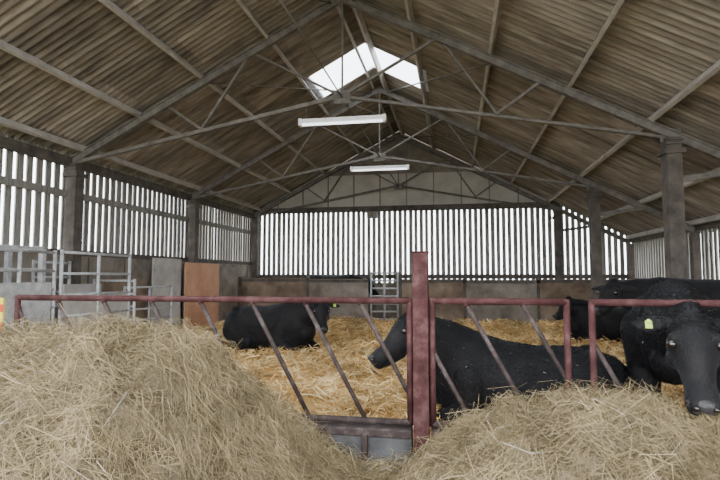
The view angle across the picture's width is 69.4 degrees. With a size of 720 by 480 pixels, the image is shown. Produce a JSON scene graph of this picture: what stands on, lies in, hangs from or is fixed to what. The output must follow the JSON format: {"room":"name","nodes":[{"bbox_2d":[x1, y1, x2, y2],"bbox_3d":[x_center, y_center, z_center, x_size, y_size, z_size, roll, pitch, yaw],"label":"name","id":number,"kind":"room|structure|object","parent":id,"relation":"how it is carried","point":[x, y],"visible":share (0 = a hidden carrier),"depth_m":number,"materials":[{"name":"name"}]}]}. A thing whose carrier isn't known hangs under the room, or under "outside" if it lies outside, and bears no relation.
{"room":"farm building","nodes":[
{"label":"farm building","id":0,"kind":"room"},
{"bbox_2d":[0,130,253,328],"bbox_3d":[-6.103,0.213,10.316,0.150,4.200,21.085,-1,-4,10],"label":"wall","id":1,"kind":"structure","parent":0,"point":[225,232],"depth_m":12.19,"materials":[{"name":"wood"}]},
{"bbox_2d":[210,0,488,186],"bbox_3d":[0.103,-3.472,12.357,5.832,1.901,14.999,-1,-4,10],"label":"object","id":2,"kind":"structure","parent":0,"point":[281,1],"depth_m":11.72,"materials":[{"name":"grey metal"}]},
{"bbox_2d":[0,0,719,235],"bbox_3d":[0.826,-2.748,9.286,14.555,4.548,21.150,-1,-4,10],"label":"ceiling","id":3,"kind":"structure","parent":0,"point":[650,51],"depth_m":10.03,"materials":[{"name":"metal"}]},
{"bbox_2d":[0,0,719,238],"bbox_3d":[0.805,-2.731,9.212,13.563,4.194,21.000,-1,-4,10],"label":"roof beams","id":4,"kind":"structure","parent":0,"point":[5,46],"depth_m":10.64,"materials":[{"name":"grey metal"}]},
{"bbox_2d":[304,43,373,98],"bbox_3d":[-0.506,-4.282,13.305,1.518,0.871,1.450,-1,-4,10],"label":"window","id":5,"kind":"structure","parent":4,"relation":"attached to","point":[352,67],"depth_m":13.27,"materials":[{"name":"white glass"}]},
{"bbox_2d":[298,99,386,126],"bbox_3d":[-0.339,-2.438,9.860,1.680,0.489,0.140,-1,-4,10],"label":"light","id":6,"kind":"object","parent":4,"relation":"attached to","point":[367,118],"visible":1,"depth_m":9.80,"materials":[{"name":"white plastic"}]},
{"bbox_2d":[350,159,409,171],"bbox_3d":[0.560,-2.158,14.771,1.680,0.370,0.140,-1,-4,10],"label":"light","id":7,"kind":"object","parent":4,"relation":"attached to","point":[388,167],"visible":1,"depth_m":14.72,"materials":[{"name":"white plastic"}]},
{"bbox_2d":[365,43,428,91],"bbox_3d":[0.955,-4.317,13.040,1.452,0.837,1.450,-1,-4,10],"label":"window","id":8,"kind":"structure","parent":4,"relation":"attached to","point":[407,72],"depth_m":12.99,"materials":[{"name":"white glass"}]},
{"bbox_2d":[370,272,398,319],"bbox_3d":[0.818,1.931,17.467,0.972,1.720,0.072,-1,-4,10],"label":"gate","id":9,"kind":"object","parent":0,"point":[371,273],"depth_m":17.45,"materials":[{"name":"silver metal"}]},
{"bbox_2d":[253,133,629,243],"bbox_3d":[2.520,-1.928,19.440,13.938,4.329,0.160,-1,-4,10],"label":"roof truss","id":10,"kind":"object","parent":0,"point":[398,136],"depth_m":19.52,"materials":[{"name":"grey metal"}]},
{"bbox_2d":[254,131,632,318],"bbox_3d":[2.678,-0.654,19.445,14.154,7.190,0.280,-1,-4,10],"label":"wall","id":11,"kind":"structure","parent":0,"point":[438,178],"depth_m":19.59,"materials":[{"name":"wood"}]},
{"bbox_2d":[365,211,378,217],"bbox_3d":[0.464,-0.947,19.627,0.500,0.240,0.240,-1,-4,10],"label":"box","id":12,"kind":"object","parent":11,"relation":"attached to","point":[370,214],"visible":1,"depth_m":19.54,"materials":[{"name":"grey metal"}]},
{"bbox_2d":[192,86,694,231],"bbox_3d":[1.631,-2.264,14.582,13.938,4.329,0.160,-1,-4,10],"label":"roof truss","id":13,"kind":"object","parent":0,"point":[587,183],"depth_m":14.60,"materials":[{"name":"grey metal"}]},
{"bbox_2d":[630,220,719,279],"bbox_3d":[7.618,0.659,7.788,0.140,2.961,21.114,-1,-4,10],"label":"wall","id":14,"kind":"structure","parent":0,"point":[649,253],"depth_m":15.52,"materials":[{"name":"wood"}]},
{"bbox_3d":[0.765,2.247,8.926,14.050,0.050,21.100,-1,-4,10],"label":"floor","id":15,"kind":"structure","parent":0,"visible":0},
{"bbox_2d":[31,260,70,321],"bbox_3d":[-5.824,1.324,9.789,0.053,1.870,0.953,-1,-4,10],"label":"gate","id":16,"kind":"object","parent":15,"relation":"on","point":[33,277],"visible":0.27,"depth_m":9.80,"materials":[{"name":"metal"}]},
{"bbox_2d":[62,163,87,283],"bbox_3d":[-5.916,0.403,10.684,0.340,3.972,0.340,-1,-4,10],"label":"column","id":17,"kind":"structure","parent":15,"relation":"on","point":[75,175],"depth_m":10.65,"materials":[{"name":"concrete"}]},
{"bbox_2d":[62,284,101,293],"bbox_3d":[-5.272,1.557,9.824,0.087,1.450,1.000,-1,-4,10],"label":"board panel","id":18,"kind":"object","parent":15,"relation":"on","point":[67,288],"visible":0.12,"depth_m":9.75,"materials":[{"name":"metal"}]},
{"bbox_2d":[101,278,146,328],"bbox_3d":[-5.436,1.657,11.987,0.087,1.550,1.600,-1,-4,10],"label":"plywood panel","id":19,"kind":"object","parent":15,"relation":"on","point":[106,286],"visible":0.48,"depth_m":12.24,"materials":[{"name":"wood"}]},
{"bbox_2d":[150,258,181,330],"bbox_3d":[-5.086,1.516,13.640,0.087,2.060,1.350,-1,-4,10],"label":"board panel","id":20,"kind":"object","parent":15,"relation":"on","point":[164,271],"visible":0.73,"depth_m":13.60,"materials":[{"name":"concrete"}]},
{"bbox_2d":[186,198,201,262],"bbox_3d":[-5.018,0.743,15.591,0.340,3.972,0.340,-1,-4,10],"label":"column","id":21,"kind":"structure","parent":15,"relation":"on","point":[193,206],"depth_m":15.55,"materials":[{"name":"concrete"}]},
{"bbox_2d":[0,304,414,479],"bbox_3d":[-2.824,1.150,2.793,6.214,1.570,3.924,-1,-4,10],"label":"pile","id":22,"kind":"object","parent":15,"relation":"on","point":[115,400],"visible":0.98,"depth_m":2.75,"materials":[{"name":"beige plant"}]},
{"bbox_2d":[218,267,237,322],"bbox_3d":[-4.439,1.859,17.446,0.087,1.900,1.500,-1,-4,10],"label":"board panel","id":23,"kind":"object","parent":15,"relation":"on","point":[228,276],"visible":0.53,"depth_m":17.33,"materials":[{"name":"wood"}]},
{"bbox_2d":[250,217,260,277],"bbox_3d":[-4.129,1.079,20.449,0.340,3.972,0.340,-1,-4,10],"label":"column","id":24,"kind":"structure","parent":15,"relation":"on","point":[255,229],"depth_m":20.40,"materials":[{"name":"concrete"}]},
{"bbox_2d":[308,274,379,294],"bbox_3d":[-0.680,2.067,18.782,2.868,1.672,0.911,-1,-4,10],"label":"cow","id":25,"kind":"object","parent":15,"relation":"on","point":[347,276],"visible":0.2,"depth_m":18.61},
{"bbox_2d":[309,421,445,470],"bbox_3d":[0.414,1.690,4.107,7.900,0.395,0.180,-1,-4,10],"label":"kerb","id":26,"kind":"object","parent":15,"relation":"on","point":[376,439],"visible":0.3,"depth_m":4.11,"materials":[{"name":"concrete"}]},
{"bbox_2d":[0,295,412,425],"bbox_3d":[-1.510,1.198,4.465,3.921,1.426,0.110,-1,-4,10],"label":"barrier","id":27,"kind":"object","parent":26,"relation":"on","point":[18,313],"visible":0.72,"depth_m":4.31,"materials":[{"name":"red metal"}]},
{"bbox_2d":[429,298,571,427],"bbox_3d":[1.078,0.961,4.036,1.070,1.012,0.054,-1,-4,10],"label":"barrier","id":28,"kind":"object","parent":26,"relation":"on","point":[433,357],"visible":0.83,"depth_m":4.05,"materials":[{"name":"red metal"}]},
{"bbox_2d":[588,299,719,394],"bbox_3d":[2.979,0.937,3.690,2.535,1.012,0.054,-1,-4,10],"label":"barrier","id":29,"kind":"object","parent":26,"relation":"on","point":[594,350],"visible":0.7,"depth_m":3.89,"materials":[{"name":"red metal"}]},
{"bbox_2d":[411,251,429,453],"bbox_3d":[0.488,0.988,4.142,0.140,1.800,0.140,-1,-4,10],"label":"barrier post","id":30,"kind":"object","parent":15,"relation":"on","point":[420,269],"visible":0.88,"depth_m":4.09,"materials":[{"name":"red metal"}]},
{"bbox_2d":[238,277,632,324],"bbox_3d":[2.321,2.008,17.202,13.450,1.570,0.130,-1,-4,10],"label":"wall","id":31,"kind":"structure","parent":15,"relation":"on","point":[539,288],"depth_m":17.02,"materials":[{"name":"grey concrete"}]},
{"bbox_2d":[179,315,719,453],"bbox_3d":[1.144,2.212,10.625,13.553,0.538,13.163,-1,-4,10],"label":"bedding","id":32,"kind":"object","parent":15,"relation":"on","point":[380,393],"visible":0.16,"depth_m":8.43,"materials":[{"name":"yellow plant"}]},
{"bbox_2d":[0,244,46,282],"bbox_3d":[-5.644,1.120,8.139,0.730,2.090,0.980,-1,-4,10],"label":"gate","id":33,"kind":"object","parent":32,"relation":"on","point":[7,276],"visible":0.25,"depth_m":8.55,"materials":[{"name":"metal"}]},
{"bbox_2d":[0,248,56,330],"bbox_3d":[-5.191,1.097,7.447,0.069,2.000,2.158,-1,-4,10],"label":"gate","id":34,"kind":"object","parent":32,"relation":"on","point":[33,310],"visible":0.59,"depth_m":7.97,"materials":[{"name":"metal"}]},
{"bbox_2d":[57,250,131,329],"bbox_3d":[-4.814,1.231,9.534,0.058,2.020,1.908,-1,-4,10],"label":"gate","id":35,"kind":"object","parent":32,"relation":"on","point":[71,308],"visible":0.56,"depth_m":9.40,"materials":[{"name":"metal"}]},
{"bbox_2d":[93,279,136,324],"bbox_3d":[-5.110,1.567,10.762,1.244,1.520,0.056,-2,-4,25],"label":"gate","id":36,"kind":"object","parent":32,"relation":"on","point":[133,306],"visible":0.34,"depth_m":10.54,"materials":[{"name":"metal"}]},
{"bbox_2d":[123,285,172,330],"bbox_3d":[-4.774,1.711,11.760,0.053,1.370,1.660,-1,-4,16],"label":"gate","id":37,"kind":"object","parent":32,"relation":"on","point":[170,286],"visible":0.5,"depth_m":11.84,"materials":[{"name":"metal"}]},
{"bbox_2d":[182,262,218,329],"bbox_3d":[-4.700,1.682,15.468,0.087,1.980,2.100,-1,-4,10],"label":"plywood panel","id":38,"kind":"object","parent":32,"relation":"on","point":[199,279],"visible":0.7,"depth_m":15.26,"materials":[{"name":"wood"}]},
{"bbox_2d":[222,303,340,353],"bbox_3d":[-1.692,1.758,10.807,3.027,1.212,1.462,-2,-5,32],"label":"cow","id":39,"kind":"object","parent":32,"relation":"on","point":[290,325],"visible":0.74,"depth_m":10.33},
{"bbox_2d":[367,313,635,421],"bbox_3d":[1.508,1.350,5.489,2.718,1.303,1.249,-1,-4,14],"label":"cow","id":40,"kind":"object","parent":32,"relation":"on","point":[463,352],"visible":0.39,"depth_m":5.19},
{"bbox_2d":[553,296,628,342],"bbox_3d":[5.696,1.868,12.049,2.610,1.138,1.224,0,-4,2],"label":"cow","id":41,"kind":"object","parent":32,"relation":"on","point":[608,325],"visible":0.36,"depth_m":11.77},
{"bbox_2d":[591,277,719,316],"bbox_3d":[4.785,1.346,7.758,2.891,1.587,0.943,0,-4,5],"label":"cow","id":42,"kind":"object","parent":32,"relation":"on","point":[614,288],"visible":0.29,"depth_m":7.64},
{"bbox_2d":[619,279,719,419],"bbox_3d":[2.840,1.147,4.679,0.907,1.593,3.323,-2,-5,30],"label":"cow","id":43,"kind":"object","parent":32,"relation":"on","point":[679,344],"visible":0.88,"depth_m":3.59},
{"bbox_2d":[375,377,719,479],"bbox_3d":[1.815,1.352,1.936,4.157,1.185,3.935,-1,-4,10],"label":"pile","id":44,"kind":"object","parent":15,"relation":"on","point":[568,436],"visible":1,"depth_m":3.01,"materials":[{"name":"beige plant"}]},
{"bbox_2d":[552,210,562,278],"bbox_3d":[7.037,0.941,18.415,0.340,3.966,0.340,-1,-4,10],"label":"column","id":45,"kind":"structure","parent":15,"relation":"on","point":[557,217],"depth_m":18.35,"materials":[{"name":"concrete"}]},
{"bbox_2d":[585,187,602,298],"bbox_3d":[6.147,0.605,13.557,0.340,3.966,0.340,-1,-4,10],"label":"column","id":46,"kind":"structure","parent":15,"relation":"on","point":[594,217],"depth_m":13.49,"materials":[{"name":"concrete"}]},
{"bbox_2d":[626,244,634,278],"bbox_3d":[9.368,1.511,17.948,0.280,2.764,0.280,-1,-4,10],"label":"column","id":47,"kind":"structure","parent":15,"relation":"on","point":[629,247],"depth_m":17.92,"materials":[{"name":"concrete"}]},
{"bbox_2d":[656,136,687,278],"bbox_3d":[5.249,0.265,8.650,0.340,3.966,0.340,-1,-4,10],"label":"column","id":48,"kind":"structure","parent":15,"relation":"on","point":[671,151],"depth_m":8.60,"materials":[{"name":"concrete"}]},
{"bbox_2d":[71,0,719,181],"bbox_3d":[0.733,-2.604,9.675,13.938,4.329,0.160,-1,-4,10],"label":"roof truss","id":49,"kind":"object","parent":48,"relation":"on","point":[660,131],"depth_m":9.78,"materials":[{"name":"grey metal"}]},
{"bbox_2d":[689,232,701,279],"bbox_3d":[8.479,1.175,13.091,0.280,2.764,0.280,-1,-4,10],"label":"column","id":50,"kind":"structure","parent":15,"relation":"on","point":[694,237],"depth_m":13.06,"materials":[{"name":"concrete"}]}
]}

